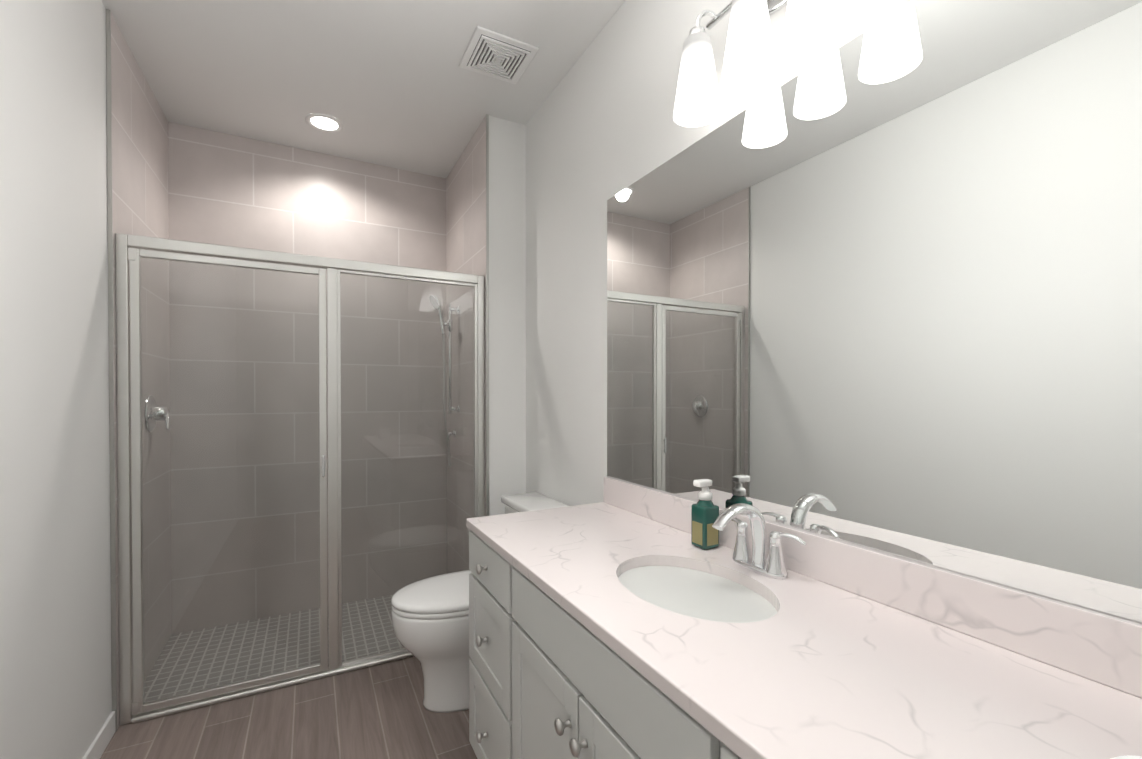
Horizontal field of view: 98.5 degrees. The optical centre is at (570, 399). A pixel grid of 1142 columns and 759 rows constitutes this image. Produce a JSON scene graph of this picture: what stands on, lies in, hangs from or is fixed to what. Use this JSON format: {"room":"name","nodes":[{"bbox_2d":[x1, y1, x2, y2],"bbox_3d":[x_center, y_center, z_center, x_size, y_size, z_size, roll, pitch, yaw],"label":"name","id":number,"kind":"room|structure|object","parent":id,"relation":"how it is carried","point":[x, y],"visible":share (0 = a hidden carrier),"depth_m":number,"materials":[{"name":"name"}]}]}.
{"room":"bathroom","nodes":[
{"label":"bathroom","id":0,"kind":"room"},
{"bbox_2d":[0,0,111,758],"bbox_3d":[-1.198,-0.090,0.667,0.120,2.785,4.723,0,1,-28],"label":"wall","id":1,"kind":"structure","parent":0,"point":[55,642],"depth_m":1.49,"materials":[{"name":"white paint"}]},
{"bbox_2d":[82,711,115,758],"bbox_3d":[-0.931,1.263,0.320,0.015,0.084,3.597,0,1,-28],"label":"baseboard","id":2,"kind":"structure","parent":1,"relation":"attached to","point":[100,743],"depth_m":1.76,"materials":[{"name":"white wood"}]},
{"bbox_2d":[111,13,171,728],"bbox_3d":[-1.981,-0.105,2.291,0.012,2.784,0.878,0,1,-28],"label":"wall tile","id":3,"kind":"structure","parent":1,"relation":"attached to","point":[140,198],"depth_m":2.32,"materials":[{"name":"beige tile"}]},
{"bbox_2d":[145,395,169,431],"bbox_3d":[-1.959,0.066,2.357,0.087,0.176,0.176,0,1,-28],"label":"shower valve","id":4,"kind":"object","parent":3,"relation":"attached to","point":[154,410],"depth_m":2.32,"materials":[{"name":"silver metal"}]},
{"bbox_2d":[106,9,488,731],"bbox_3d":[-1.107,-0.105,2.253,1.522,2.784,0.007,0,1,-28],"label":"trim","id":5,"kind":"structure","parent":1,"relation":"attached to","point":[110,335],"depth_m":1.90,"materials":[{"name":"grey"}]},
{"bbox_2d":[100,656,476,758],"bbox_3d":[-0.378,1.348,1.114,1.974,0.100,4.723,0,1,-28],"label":"floor","id":6,"kind":"structure","parent":0,"point":[379,711],"depth_m":1.94,"materials":[{"name":"brown tile"}]},
{"bbox_2d":[144,594,403,702],"bbox_3d":[-1.325,1.281,2.678,1.498,0.004,0.808,0,1,-28],"label":"mosaic shower floor","id":7,"kind":"structure","parent":6,"relation":"on","point":[284,645],"depth_m":2.54,"materials":[{"name":"grey tile"}]},
{"bbox_2d":[115,233,484,724],"bbox_3d":[-1.131,0.315,2.301,1.496,1.942,0.065,0,1,-28],"label":"shower enclosure","id":8,"kind":"object","parent":6,"relation":"on","point":[131,251],"visible":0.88,"depth_m":2.18,"materials":[{"name":"clear glass"}]},
{"bbox_2d":[391,492,568,712],"bbox_3d":[-0.399,0.884,2.183,0.752,0.808,0.456,0,1,-28],"label":"toilet","id":9,"kind":"object","parent":6,"relation":"on","point":[430,619],"visible":0.35,"depth_m":2.02,"materials":[{"name":"white ceramic"}]},
{"bbox_2d":[466,524,749,758],"bbox_3d":[0.366,0.872,0.906,0.604,0.854,2.063,0,1,-28],"label":"bathroom vanity","id":10,"kind":"object","parent":6,"relation":"on","point":[543,684],"depth_m":1.11,"materials":[{"name":"grey paint"}]},
{"bbox_2d":[466,500,1141,758],"bbox_3d":[0.379,0.431,0.909,0.575,0.029,2.087,0,1,-28],"label":"countertop","id":11,"kind":"structure","parent":10,"relation":"on","point":[844,675],"depth_m":0.76,"materials":[{"name":"white stone"}]},
{"bbox_2d":[598,552,805,635],"bbox_3d":[0.272,0.512,1.114,0.348,0.162,0.475,0,1,-28],"label":"sink","id":12,"kind":"object","parent":11,"relation":"in","point":[679,583],"depth_m":1.12,"materials":[{"name":"white ceramic"}]},
{"bbox_2d":[691,479,718,549],"bbox_3d":[0.374,0.318,1.378,0.063,0.188,0.059,0,1,-28],"label":"soap bottle","id":13,"kind":"object","parent":11,"relation":"on","point":[704,516],"visible":1,"depth_m":1.36,"materials":[{"name":"teal plastic"}]},
{"bbox_2d":[706,503,809,579],"bbox_3d":[0.409,0.331,1.180,0.168,0.165,0.241,0,1,-28],"label":"faucet","id":14,"kind":"object","parent":11,"relation":"on","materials":[{"name":"silver metal"}]},
{"bbox_2d":[1110,755,1141,758],"bbox_3d":[0.503,0.371,0.390,0.112,0.100,0.112,0,1,-28],"label":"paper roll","id":15,"kind":"object","parent":11,"relation":"on","point":[1129,757],"visible":1,"depth_m":0.44,"materials":[{"name":"white paper"}]},
{"bbox_2d":[101,0,624,177],"bbox_3d":[-0.378,-1.537,1.087,1.974,0.100,4.723,0,1,-28],"label":"ceiling","id":16,"kind":"structure","parent":0,"point":[390,83],"depth_m":2.21,"materials":[{"name":"white paint"}]},
{"bbox_2d":[305,113,342,132],"bbox_3d":[-1.337,-1.498,2.671,0.184,0.007,0.184,0,1,-28],"label":"recessed light","id":17,"kind":"object","parent":16,"relation":"in","point":[323,122],"visible":1,"depth_m":2.66,"materials":[{"name":"white plastic"}]},
{"bbox_2d":[459,26,538,83],"bbox_3d":[-0.318,-1.487,2.147,0.270,0.019,0.270,0,1,-28],"label":"ceiling vent","id":18,"kind":"object","parent":16,"relation":"in","point":[493,54],"visible":1,"depth_m":2.12,"materials":[{"name":"white plastic"}]},
{"bbox_2d":[489,115,525,515],"bbox_3d":[-0.523,-0.114,3.130,0.332,2.785,0.999,0,1,-28],"label":"wall","id":19,"kind":"structure","parent":0,"point":[507,307],"depth_m":2.65,"materials":[{"name":"white paint"}]},
{"bbox_2d":[446,116,485,572],"bbox_3d":[-0.644,-0.112,2.992,0.012,2.784,0.866,0,1,-28],"label":"wall tile","id":20,"kind":"structure","parent":19,"relation":"attached to","point":[466,215],"depth_m":2.99,"materials":[{"name":"beige tile"}]},
{"bbox_2d":[429,295,459,466],"bbox_3d":[-0.795,-0.103,3.068,0.181,1.064,0.200,0,1,-28],"label":"shower rail","id":21,"kind":"object","parent":20,"relation":"attached to","point":[440,315],"depth_m":3.05,"materials":[{"name":"silver metal"}]},
{"bbox_2d":[526,0,1141,622],"bbox_3d":[0.672,-0.094,1.090,0.127,2.785,3.724,0,1,-28],"label":"wall","id":22,"kind":"structure","parent":0,"point":[877,286],"depth_m":1.03,"materials":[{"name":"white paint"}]},
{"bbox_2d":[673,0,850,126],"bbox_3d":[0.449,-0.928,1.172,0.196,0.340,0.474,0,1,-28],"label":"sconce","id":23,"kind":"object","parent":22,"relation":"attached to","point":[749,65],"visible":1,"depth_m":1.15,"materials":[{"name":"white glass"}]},
{"bbox_2d":[604,476,1141,695],"bbox_3d":[0.625,0.365,1.038,0.020,0.101,2.087,0,1,-28],"label":"backsplash","id":24,"kind":"structure","parent":0,"relation":"attached to","point":[1106,648],"depth_m":0.87,"materials":[{"name":"white stone"}]},
{"bbox_3d":[-1.548,-0.113,3.085,1.522,2.785,0.120,0,1,-28],"label":"wall","id":25,"kind":"structure","parent":0,"visible":0},
{"bbox_2d":[168,122,446,633],"bbox_3d":[-1.517,-0.112,3.027,1.498,2.784,0.012,0,1,-28],"label":"wall tile","id":26,"kind":"structure","parent":25,"relation":"attached to","point":[224,189],"depth_m":2.94,"materials":[{"name":"beige tile"}]}
]}

